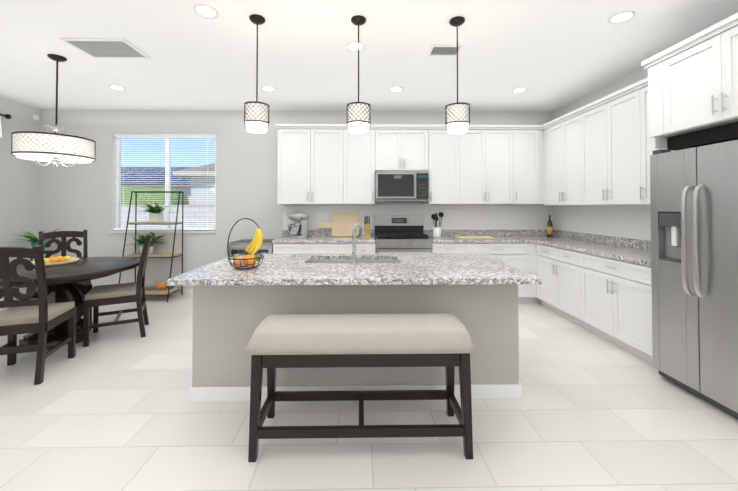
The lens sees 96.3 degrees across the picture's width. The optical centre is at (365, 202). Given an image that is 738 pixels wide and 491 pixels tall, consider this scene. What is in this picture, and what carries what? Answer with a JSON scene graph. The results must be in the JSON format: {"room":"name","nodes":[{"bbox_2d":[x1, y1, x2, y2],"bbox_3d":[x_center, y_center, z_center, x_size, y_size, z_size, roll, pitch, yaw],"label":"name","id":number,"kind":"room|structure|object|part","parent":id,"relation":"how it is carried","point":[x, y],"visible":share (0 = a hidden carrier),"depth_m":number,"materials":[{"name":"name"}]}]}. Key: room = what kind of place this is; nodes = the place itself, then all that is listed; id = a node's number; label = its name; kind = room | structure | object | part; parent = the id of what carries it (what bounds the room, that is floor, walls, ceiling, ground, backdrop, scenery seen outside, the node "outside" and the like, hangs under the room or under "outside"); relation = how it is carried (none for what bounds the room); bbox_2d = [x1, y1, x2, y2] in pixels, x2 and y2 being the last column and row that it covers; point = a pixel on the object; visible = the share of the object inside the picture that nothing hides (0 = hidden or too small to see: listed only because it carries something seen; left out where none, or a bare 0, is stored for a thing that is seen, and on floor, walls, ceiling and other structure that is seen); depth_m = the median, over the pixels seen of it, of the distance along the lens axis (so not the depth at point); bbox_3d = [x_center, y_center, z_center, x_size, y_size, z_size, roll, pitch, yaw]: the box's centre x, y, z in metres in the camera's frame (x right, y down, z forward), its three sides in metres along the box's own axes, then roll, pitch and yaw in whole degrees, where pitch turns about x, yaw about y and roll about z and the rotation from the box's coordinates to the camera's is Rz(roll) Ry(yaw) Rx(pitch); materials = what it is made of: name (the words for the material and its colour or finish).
{"room":"kitchen","nodes":[
{"label":"kitchen","id":0,"kind":"room"},
{"bbox_2d":[0,97,40,297],"bbox_3d":[-5.127,-0.055,1.652,0.160,2.910,7.050,0,-1,-1],"label":"wall","id":1,"kind":"structure","parent":0,"point":[19,196],"depth_m":4.84,"materials":[{"name":"paint"}]},
{"bbox_2d":[0,113,11,136],"bbox_3d":[-4.985,0.061,3.688,0.187,2.700,1.921,0,-1,-1],"label":"curtain rod","id":2,"kind":"object","parent":1,"relation":"attached to","point":[7,116],"visible":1,"depth_m":4.55,"materials":[{"name":"brown metal"}]},
{"bbox_2d":[32,114,38,120],"bbox_3d":[-5.092,-1.308,5.102,0.020,0.080,0.090,0,-1,-1],"label":"box","id":3,"kind":"object","parent":1,"relation":"attached to","point":[35,117],"visible":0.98,"depth_m":5.09,"materials":[{"name":"white"}]},
{"bbox_2d":[39,110,551,287],"bbox_3d":[-1.048,0.001,5.325,8.440,2.910,0.160,0,-1,-1],"label":"wall","id":4,"kind":"structure","parent":0,"point":[79,197],"depth_m":5.22,"materials":[{"name":"paint"}]},
{"bbox_2d":[110,138,216,232],"bbox_3d":[-3.176,-0.301,5.262,1.653,1.568,0.145,0,-1,-1],"label":"window","id":5,"kind":"structure","parent":4,"relation":"in","point":[118,225],"depth_m":5.29,"materials":[{"name":"white"}]},
{"bbox_2d":[113,133,215,229],"bbox_3d":[-3.176,-0.323,5.247,1.593,1.520,0.055,0,-1,-1],"label":"window blinds","id":6,"kind":"object","parent":5,"relation":"attached to","point":[118,135],"visible":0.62,"depth_m":5.24,"materials":[{"name":"white plastic"}]},
{"bbox_2d":[170,288,192,294],"bbox_3d":[-3.196,1.404,5.180,3.760,0.100,0.017,0,-1,-1],"label":"baseboard","id":7,"kind":"structure","parent":4,"relation":"attached to","point":[187,291],"depth_m":5.18,"materials":[{"name":"white"}]},
{"bbox_2d":[276,124,315,203],"bbox_3d":[-1.041,-0.561,5.078,0.546,1.186,0.346,0,-1,-1],"label":"upper cabinet","id":8,"kind":"object","parent":4,"relation":"attached to","point":[296,157],"depth_m":4.91,"materials":[{"name":"white wood"}]},
{"bbox_2d":[316,124,347,203],"bbox_3d":[-0.581,-0.561,5.086,0.601,1.186,0.346,0,-1,-1],"label":"upper cabinet","id":9,"kind":"object","parent":4,"relation":"attached to","point":[331,139],"depth_m":4.92,"materials":[{"name":"white wood"}]},
{"bbox_2d":[348,124,379,203],"bbox_3d":[-0.099,-0.561,5.094,0.588,1.186,0.346,0,-1,-1],"label":"upper cabinet","id":10,"kind":"object","parent":4,"relation":"attached to","point":[363,149],"depth_m":4.93,"materials":[{"name":"white wood"}]},
{"bbox_2d":[380,124,407,170],"bbox_3d":[0.365,-0.808,5.106,0.456,0.691,0.346,0,-1,-1],"label":"upper cabinet","id":11,"kind":"object","parent":4,"relation":"attached to","point":[393,137],"depth_m":4.94,"materials":[{"name":"white wood"}]},
{"bbox_2d":[375,171,428,200],"bbox_3d":[0.537,-0.236,5.044,0.792,0.435,0.455,0,-1,-1],"label":"microwave","id":12,"kind":"object","parent":11,"relation":"attached to","point":[401,185],"visible":0.98,"depth_m":4.86,"materials":[{"name":"grey metal"}]},
{"bbox_2d":[284,228,546,235],"bbox_3d":[0.849,0.490,5.257,4.322,0.100,0.021,0,-1,-1],"label":"backsplash","id":13,"kind":"structure","parent":4,"relation":"attached to","point":[311,231],"depth_m":5.26,"materials":[{"name":"grey stone"}]},
{"bbox_2d":[408,124,427,170],"bbox_3d":[0.708,-0.808,5.111,0.456,0.691,0.346,0,-1,-1],"label":"upper cabinet","id":14,"kind":"object","parent":4,"relation":"attached to","point":[417,133],"depth_m":4.94,"materials":[{"name":"white wood"}]},
{"bbox_2d":[424,124,463,203],"bbox_3d":[1.170,-0.560,5.115,0.584,1.186,0.346,0,-1,-1],"label":"upper cabinet","id":15,"kind":"object","parent":4,"relation":"attached to","point":[445,150],"depth_m":4.95,"materials":[{"name":"white wood"}]},
{"bbox_2d":[464,125,491,203],"bbox_3d":[1.602,-0.560,5.123,0.506,1.186,0.346,0,-1,-1],"label":"upper cabinet","id":16,"kind":"object","parent":4,"relation":"attached to","point":[478,138],"depth_m":4.96,"materials":[{"name":"white wood"}]},
{"bbox_2d":[492,125,519,203],"bbox_3d":[2.004,-0.560,5.129,0.525,1.186,0.346,0,-1,-1],"label":"upper cabinet","id":17,"kind":"object","parent":4,"relation":"attached to","point":[507,187],"depth_m":4.96,"materials":[{"name":"white wood"}]},
{"bbox_2d":[520,125,539,203],"bbox_3d":[2.381,-0.560,5.136,0.454,1.186,0.346,0,-1,-1],"label":"upper cabinet","id":18,"kind":"object","parent":4,"relation":"attached to","point":[529,134],"depth_m":4.97,"materials":[{"name":"white wood"}]},
{"bbox_2d":[0,295,737,490],"bbox_3d":[-0.987,1.461,1.698,8.520,0.120,7.450,0,-1,-1],"label":"floor","id":19,"kind":"structure","parent":0,"point":[110,408],"depth_m":2.04,"materials":[{"name":"tile"}]},
{"bbox_2d":[0,245,76,384],"bbox_3d":[-2.810,0.878,2.722,0.468,1.083,0.560,0,-1,-18],"label":"chair","id":20,"kind":"object","parent":19,"relation":"on","point":[40,315],"visible":1,"depth_m":2.59,"materials":[{"name":"brown wood"}]},
{"bbox_2d":[26,250,52,291],"bbox_3d":[-4.788,1.084,4.819,0.320,0.732,0.333,0,-1,-1],"label":"plant stand","id":21,"kind":"object","parent":19,"relation":"on","point":[44,252],"visible":0.19,"depth_m":4.81,"materials":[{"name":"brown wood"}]},
{"bbox_2d":[10,228,60,250],"bbox_3d":[-4.801,0.550,4.826,0.538,0.334,0.598,0,-1,-1],"label":"plant","id":22,"kind":"object","parent":21,"relation":"on","point":[34,240],"visible":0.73,"depth_m":4.77,"materials":[{"name":"green plant"}]},
{"bbox_2d":[37,230,91,320],"bbox_3d":[-3.613,0.897,3.964,0.469,1.083,0.559,1,-1,-45],"label":"chair","id":23,"kind":"object","parent":19,"relation":"on","point":[63,245],"visible":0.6,"depth_m":4.11,"materials":[{"name":"brown wood"}]},
{"bbox_2d":[0,256,139,344],"bbox_3d":[-3.187,1.047,3.433,1.400,0.760,1.400,0,-1,-1],"label":"dining table","id":24,"kind":"object","parent":19,"relation":"on","point":[62,284],"visible":0.62,"depth_m":3.34,"materials":[{"name":"brown wood"}]},
{"bbox_2d":[31,256,79,265],"bbox_3d":[-3.389,0.633,3.606,0.410,0.072,0.410,0,-1,-1],"label":"tray","id":25,"kind":"object","parent":24,"relation":"on","point":[56,261],"visible":0.73,"depth_m":3.56,"materials":[{"name":"brown wood"}]},
{"bbox_2d":[83,232,153,346],"bbox_3d":[-2.646,0.891,3.590,0.559,1.083,0.469,0,-1,-29],"label":"chair","id":26,"kind":"object","parent":19,"relation":"on","point":[96,297],"visible":1,"depth_m":3.47,"materials":[{"name":"brown wood"}]},
{"bbox_2d":[118,191,183,302],"bbox_3d":[-3.225,0.642,4.966,0.743,1.621,0.413,0,-1,-1],"label":"ladder shelf","id":27,"kind":"object","parent":19,"relation":"on","point":[155,291],"visible":0.79,"depth_m":4.99,"materials":[{"name":"black"}]},
{"bbox_2d":[125,233,163,253],"bbox_3d":[-3.342,0.623,4.925,0.675,0.331,0.444,0,-1,-1],"label":"potted plant","id":28,"kind":"object","parent":27,"relation":"on","point":[141,242],"visible":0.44,"depth_m":5.00,"materials":[{"name":"white"}]},
{"bbox_2d":[137,202,175,221],"bbox_3d":[-3.198,0.147,4.956,0.550,0.304,0.402,0,-1,-1],"label":"potted plant","id":29,"kind":"object","parent":27,"relation":"on","point":[155,215],"visible":1,"depth_m":5.01,"materials":[{"name":"white"}]},
{"bbox_2d":[144,278,173,289],"bbox_3d":[-3.149,1.222,4.997,0.466,0.195,0.154,0,-1,-14],"label":"decor","id":30,"kind":"object","parent":27,"relation":"on","point":[150,284],"visible":0.65,"depth_m":4.95,"materials":[{"name":"orange"}]},
{"bbox_2d":[227,239,273,256],"bbox_3d":[-1.632,1.014,4.891,0.618,0.870,0.619,0,-1,-1],"label":"beverage cooler","id":31,"kind":"object","parent":19,"relation":"on","point":[240,246],"visible":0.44,"depth_m":4.64,"materials":[{"name":"grey metal"}]},
{"bbox_2d":[273,244,343,253],"bbox_3d":[-0.797,1.012,4.913,0.995,0.875,0.636,0,-1,-1],"label":"base cabinet","id":32,"kind":"object","parent":19,"relation":"on","point":[277,248],"depth_m":4.60,"materials":[{"name":"white wood"}]},
{"bbox_2d":[272,236,375,243],"bbox_3d":[-0.587,0.555,4.918,1.440,0.040,0.648,0,-1,-1],"label":"countertop","id":33,"kind":"structure","parent":32,"relation":"on","point":[284,239],"depth_m":4.62,"materials":[{"name":"grey stone"}]},
{"bbox_2d":[287,212,308,237],"bbox_3d":[-1.021,0.339,4.990,0.318,0.390,0.216,0,-1,-1],"label":"stand mixer","id":34,"kind":"object","parent":33,"relation":"on","point":[294,230],"visible":1,"depth_m":4.93,"materials":[{"name":"silver metal"}]},
{"bbox_2d":[318,213,358,236],"bbox_3d":[-0.430,0.356,5.165,0.640,0.358,0.082,0,-1,-1],"label":"cutting board","id":35,"kind":"object","parent":33,"relation":"on","point":[341,224],"visible":0.98,"depth_m":5.16,"materials":[{"name":"brown wood"}]},
{"bbox_2d":[364,216,369,237],"bbox_3d":[0.018,0.368,5.018,0.100,0.334,0.240,0,-1,-1],"label":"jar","id":36,"kind":"object","parent":33,"relation":"on","point":[367,228],"visible":0.88,"depth_m":4.97,"materials":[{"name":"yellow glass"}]},
{"bbox_2d":[189,283,522,401],"bbox_3d":[-0.071,0.980,2.804,2.366,0.875,0.890,0,-1,-1],"label":"kitchen island","id":37,"kind":"object","parent":19,"relation":"on","point":[476,294],"depth_m":2.37,"materials":[{"name":"grey paint"}]},
{"bbox_2d":[167,263,541,286],"bbox_3d":[-0.065,0.517,2.429,2.408,0.040,0.610,0,-1,-1],"label":"island countertop","id":38,"kind":"structure","parent":37,"relation":"on","point":[212,274],"depth_m":2.29,"materials":[{"name":"grey stone"}]},
{"bbox_2d":[227,218,263,269],"bbox_3d":[-0.907,0.308,2.492,0.273,0.376,0.259,0,-1,-1],"label":"fruit basket","id":39,"kind":"object","parent":38,"relation":"on","point":[249,259],"visible":1,"depth_m":2.47,"materials":[{"name":"black"}]},
{"bbox_2d":[351,235,366,262],"bbox_3d":[-0.065,0.388,2.712,0.122,0.225,0.143,0,-1,-1],"label":"faucet","id":40,"kind":"object","parent":38,"relation":"on","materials":[{"name":"silver metal"}]},
{"bbox_2d":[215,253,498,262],"bbox_3d":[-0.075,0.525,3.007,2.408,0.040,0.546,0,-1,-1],"label":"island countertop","id":41,"kind":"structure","parent":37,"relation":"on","point":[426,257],"depth_m":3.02,"materials":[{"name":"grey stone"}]},
{"bbox_2d":[307,259,398,262],"bbox_3d":[-0.109,0.649,2.941,0.827,0.234,0.444,0,-1,-1],"label":"sink","id":42,"kind":"object","parent":41,"relation":"in","point":[308,260],"depth_m":3.15,"materials":[{"name":"grey metal"}]},
{"bbox_2d":[344,244,375,253],"bbox_3d":[-0.140,1.012,4.925,0.546,0.875,0.636,0,-1,-1],"label":"base cabinet","id":43,"kind":"object","parent":19,"relation":"on","point":[369,248],"depth_m":4.62,"materials":[{"name":"white wood"}]},
{"bbox_2d":[245,313,475,461],"bbox_3d":[-0.027,1.057,1.995,1.248,0.696,0.420,0,-1,-1],"label":"bench","id":44,"kind":"object","parent":19,"relation":"on","point":[355,340],"visible":1,"depth_m":1.82,"materials":[{"name":"brown wood"}]},
{"bbox_3d":[-0.027,0.767,1.987,1.248,0.117,0.395,0,-1,-1],"label":"seat","id":45,"kind":"part","parent":44,"relation":"part of","materials":[{"name":"beige fabric"}]},
{"bbox_2d":[374,215,431,253],"bbox_3d":[0.530,0.827,4.890,0.778,1.245,0.715,0,-1,-1],"label":"range","id":46,"kind":"object","parent":19,"relation":"on","point":[399,234],"visible":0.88,"depth_m":4.85,"materials":[{"name":"grey metal"}]},
{"bbox_2d":[431,244,471,252],"bbox_3d":[1.198,1.013,4.947,0.547,0.875,0.636,0,-1,-1],"label":"base cabinet","id":47,"kind":"object","parent":19,"relation":"on","point":[436,248],"depth_m":4.64,"materials":[{"name":"white wood"}]},
{"bbox_2d":[472,244,527,302],"bbox_3d":[1.818,1.013,4.957,0.919,0.875,0.636,0,-1,-1],"label":"base cabinet","id":48,"kind":"object","parent":19,"relation":"on","point":[514,255],"depth_m":4.65,"materials":[{"name":"white wood"}]},
{"bbox_2d":[428,236,567,243],"bbox_3d":[1.970,0.555,4.961,2.091,0.040,0.648,0,-1,-1],"label":"countertop","id":49,"kind":"structure","parent":48,"relation":"on","point":[443,239],"depth_m":4.70,"materials":[{"name":"grey stone"}]},
{"bbox_2d":[431,212,443,237],"bbox_3d":[1.094,0.343,5.032,0.195,0.385,0.151,0,-1,-1],"label":"utensil crock","id":50,"kind":"object","parent":49,"relation":"on","point":[436,232],"visible":1,"depth_m":5.00,"materials":[{"name":"white ceramic"}]},
{"bbox_2d":[454,236,493,238],"bbox_3d":[1.600,0.522,4.897,0.500,0.022,0.270,0,-1,-1],"label":"cutting board","id":51,"kind":"object","parent":49,"relation":"on","point":[473,237],"visible":1,"depth_m":4.77,"materials":[{"name":"brown wood"}]},
{"bbox_2d":[547,215,552,236],"bbox_3d":[2.856,0.369,5.125,0.078,0.335,0.078,0,-1,-1],"label":"wine bottle","id":52,"kind":"object","parent":49,"relation":"on","point":[549,229],"visible":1,"depth_m":5.09,"materials":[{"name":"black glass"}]},
{"bbox_2d":[536,244,551,309],"bbox_3d":[2.707,1.004,4.379,0.636,0.875,0.586,0,-1,-1],"label":"base cabinet","id":53,"kind":"object","parent":19,"relation":"on","point":[543,251],"depth_m":4.43,"materials":[{"name":"white wood"}]},
{"bbox_2d":[552,244,575,322],"bbox_3d":[2.715,0.997,3.918,0.636,0.875,0.563,0,-1,-1],"label":"base cabinet","id":54,"kind":"object","parent":19,"relation":"on","point":[563,259],"depth_m":4.00,"materials":[{"name":"white wood"}]},
{"bbox_2d":[576,252,652,363],"bbox_3d":[2.726,0.987,3.242,0.636,0.875,1.016,0,-1,-1],"label":"base cabinet","id":55,"kind":"object","parent":19,"relation":"on","point":[614,297],"depth_m":3.19,"materials":[{"name":"white wood"}]},
{"bbox_2d":[536,240,650,263],"bbox_3d":[2.713,0.536,3.695,0.647,0.040,1.909,0,-1,-1],"label":"countertop","id":56,"kind":"structure","parent":55,"relation":"on","point":[641,255],"depth_m":3.59,"materials":[{"name":"grey stone"}]},
{"bbox_2d":[650,140,737,417],"bbox_3d":[2.660,0.492,2.254,0.785,1.835,0.896,0,-1,-1],"label":"refrigerator","id":57,"kind":"object","parent":19,"relation":"on","point":[694,232],"visible":1,"depth_m":2.31,"materials":[{"name":"grey metal"}]},
{"bbox_2d":[0,0,737,111],"bbox_3d":[-0.987,-1.569,1.744,8.520,0.120,7.450,0,-1,-1],"label":"ceiling","id":58,"kind":"structure","parent":0,"point":[551,55],"depth_m":3.26,"materials":[{"name":"paint"}]},
{"bbox_2d":[11,54,95,167],"bbox_3d":[-3.155,-0.920,3.373,0.630,1.125,0.630,0,-1,-1],"label":"chandelier","id":59,"kind":"object","parent":58,"relation":"hanging from","point":[55,148],"visible":1,"depth_m":3.20,"materials":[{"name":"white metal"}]},
{"bbox_2d":[59,38,150,58],"bbox_3d":[-2.492,-1.479,3.198,0.580,0.012,0.390,0,-1,-1],"label":"ceiling vent","id":60,"kind":"object","parent":58,"relation":"in","point":[101,48],"visible":0.98,"depth_m":3.19,"materials":[{"name":"white metal"}]},
{"bbox_2d":[108,85,125,90],"bbox_3d":[-3.193,-1.466,4.246,0.176,0.006,0.176,0,-1,-1],"label":"recessed light","id":61,"kind":"object","parent":58,"relation":"in","point":[114,87],"visible":0.96,"depth_m":4.23,"materials":[{"name":"white plastic"}]},
{"bbox_2d":[194,4,217,18],"bbox_3d":[-1.250,-1.491,2.589,0.176,0.006,0.176,0,-1,-1],"label":"recessed light","id":62,"kind":"object","parent":58,"relation":"in","point":[205,11],"visible":1,"depth_m":2.59,"materials":[{"name":"white plastic"}]},
{"bbox_2d":[244,14,268,133],"bbox_3d":[-0.882,-1.032,2.683,0.196,0.922,0.196,0,-1,-1],"label":"pendant light","id":63,"kind":"object","parent":58,"relation":"hanging from","point":[256,115],"visible":1,"depth_m":2.62,"materials":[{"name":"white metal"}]},
{"bbox_2d":[261,86,274,91],"bbox_3d":[-1.260,-1.466,4.279,0.176,0.006,0.176,0,-1,-1],"label":"recessed light","id":64,"kind":"object","parent":58,"relation":"in","point":[267,88],"visible":0.96,"depth_m":4.27,"materials":[{"name":"white plastic"}]},
{"bbox_2d":[346,42,364,50],"bbox_3d":[-0.096,-1.483,3.151,0.176,0.006,0.176,0,-1,-1],"label":"recessed light","id":65,"kind":"object","parent":58,"relation":"in","point":[352,46],"visible":0.96,"depth_m":3.15,"materials":[{"name":"white plastic"}]},
{"bbox_2d":[347,15,370,133],"bbox_3d":[-0.058,-1.032,2.697,0.196,0.922,0.196,0,-1,-1],"label":"pendant light","id":66,"kind":"object","parent":58,"relation":"hanging from","point":[358,117],"visible":1,"depth_m":2.63,"materials":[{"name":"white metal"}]},
{"bbox_2d":[390,87,402,91],"bbox_3d":[0.398,-1.465,4.306,0.176,0.006,0.176,0,-1,-1],"label":"recessed light","id":67,"kind":"object","parent":58,"relation":"in","point":[396,89],"visible":1,"depth_m":4.31,"materials":[{"name":"white plastic"}]},
{"bbox_2d":[428,45,462,55],"bbox_3d":[0.773,-1.480,3.233,0.290,0.010,0.210,0,-1,-1],"label":"ceiling vent","id":68,"kind":"object","parent":58,"relation":"in","point":[443,50],"visible":0.92,"depth_m":3.23,"materials":[{"name":"white metal"}]},
{"bbox_2d":[445,16,469,133],"bbox_3d":[0.752,-1.032,2.710,0.196,0.922,0.196,0,-1,-1],"label":"pendant light","id":69,"kind":"object","parent":58,"relation":"hanging from","point":[457,117],"visible":1,"depth_m":2.65,"materials":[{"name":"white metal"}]},
{"bbox_2d":[512,88,526,92],"bbox_3d":[2.011,-1.465,4.333,0.176,0.006,0.176,0,-1,-1],"label":"recessed light","id":70,"kind":"object","parent":58,"relation":"in","point":[518,90],"visible":0.98,"depth_m":4.34,"materials":[{"name":"white plastic"}]},
{"bbox_2d":[608,11,635,23],"bbox_3d":[2.066,-1.490,2.669,0.176,0.006,0.176,0,-1,-1],"label":"recessed light","id":71,"kind":"object","parent":58,"relation":"in","point":[622,17],"visible":1,"depth_m":2.67,"materials":[{"name":"white plastic"}]},
{"bbox_2d":[552,67,647,205],"bbox_3d":[3.152,-0.053,1.791,0.160,2.910,7.050,0,-1,-1],"label":"wall","id":72,"kind":"structure","parent":0,"point":[640,74],"depth_m":4.21,"materials":[{"name":"paint"}]},
{"bbox_2d":[540,117,559,207],"bbox_3d":[2.847,-0.556,4.713,0.346,1.206,0.552,0,-1,-1],"label":"upper cabinet","id":73,"kind":"object","parent":72,"relation":"attached to","point":[552,129],"depth_m":4.76,"materials":[{"name":"white wood"}]},
{"bbox_2d":[560,110,575,207],"bbox_3d":[2.853,-0.563,4.312,0.346,1.206,0.477,0,-1,-1],"label":"upper cabinet","id":74,"kind":"object","parent":72,"relation":"attached to","point":[568,121],"depth_m":4.38,"materials":[{"name":"white wood"}]},
{"bbox_2d":[576,100,599,207],"bbox_3d":[2.860,-0.569,3.909,0.346,1.206,0.555,0,-1,-1],"label":"upper cabinet","id":75,"kind":"object","parent":72,"relation":"attached to","point":[588,117],"depth_m":4.00,"materials":[{"name":"white wood"}]},
{"bbox_2d":[553,228,650,251],"bbox_3d":[3.021,0.471,4.015,0.020,0.100,2.536,0,-1,-1],"label":"backsplash","id":76,"kind":"structure","parent":72,"relation":"attached to","point":[623,241],"depth_m":4.12,"materials":[{"name":"grey stone"}]},
{"bbox_2d":[600,85,631,207],"bbox_3d":[2.868,-0.575,3.470,0.346,1.206,0.549,0,-1,-1],"label":"upper cabinet","id":77,"kind":"object","parent":72,"relation":"attached to","point":[615,108],"depth_m":3.56,"materials":[{"name":"white wood"}]},
{"bbox_2d":[632,80,731,207],"bbox_3d":[2.875,-0.582,3.041,0.346,1.206,0.535,0,-1,-1],"label":"upper cabinet","id":78,"kind":"object","parent":72,"relation":"attached to","point":[642,149],"depth_m":3.22,"materials":[{"name":"white wood"}]},
{"bbox_2d":[644,53,737,139],"bbox_3d":[2.711,-0.862,2.680,0.685,0.656,0.191,0,-1,-1],"label":"upper cabinet","id":79,"kind":"object","parent":72,"relation":"attached to","point":[652,82],"depth_m":2.71,"materials":[{"name":"white wood"}]},
{"bbox_2d":[660,28,737,135],"bbox_3d":[2.716,-0.866,2.400,0.685,0.656,0.483,0,-1,-1],"label":"upper cabinet","id":80,"kind":"object","parent":72,"relation":"attached to","point":[683,66],"depth_m":2.45,"materials":[{"name":"white wood"}]},
{"bbox_2d":[708,12,737,123],"bbox_3d":[2.722,-0.872,2.031,0.685,0.656,0.481,0,-1,-1],"label":"upper cabinet","id":81,"kind":"object","parent":72,"relation":"attached to","point":[723,35],"depth_m":2.19,"materials":[{"name":"white wood"}]},
{"label":"outside","id":82,"kind":"structure","parent":0,"visible":0},
{"bbox_3d":[-8.059,2.268,37.461,75.000,0.050,64.380,0,-1,-1],"label":"ground","id":83,"kind":"structure","parent":82,"visible":0},
{"bbox_2d":[121,185,188,204],"bbox_3d":[-12.144,0.051,13.339,10.016,1.477,1.939,0,-1,-1],"label":"hedge","id":84,"kind":"object","parent":83,"relation":"on","point":[152,196],"depth_m":12.72,"materials":[{"name":"green plant"}]},
{"bbox_2d":[121,171,190,204],"bbox_3d":[-11.368,0.055,20.125,5.800,3.850,7.000,0,-1,-1],"label":"house","id":85,"kind":"structure","parent":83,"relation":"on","point":[186,186],"depth_m":17.30,"materials":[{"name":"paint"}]},
{"bbox_2d":[121,166,192,173],"bbox_3d":[-15.884,-0.415,27.058,9.000,5.000,10.000,0,-1,-1],"label":"solar panel","id":86,"kind":"object","parent":83,"relation":"on","point":[130,168],"depth_m":26.32,"materials":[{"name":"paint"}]},
{"bbox_2d":[121,205,214,227],"bbox_3d":[-9.135,0.981,12.246,42.000,1.760,0.260,0,-1,-1],"label":"wall","id":87,"kind":"structure","parent":83,"relation":"on","point":[200,209],"depth_m":12.19,"materials":[{"name":"beige paint"}]},
{"bbox_2d":[173,163,214,204],"bbox_3d":[-4.303,-0.491,18.741,8.120,4.900,9.020,0,-1,-1],"label":"house","id":88,"kind":"structure","parent":83,"relation":"on","point":[209,169],"depth_m":14.70,"materials":[{"name":"white paint"}]}
]}

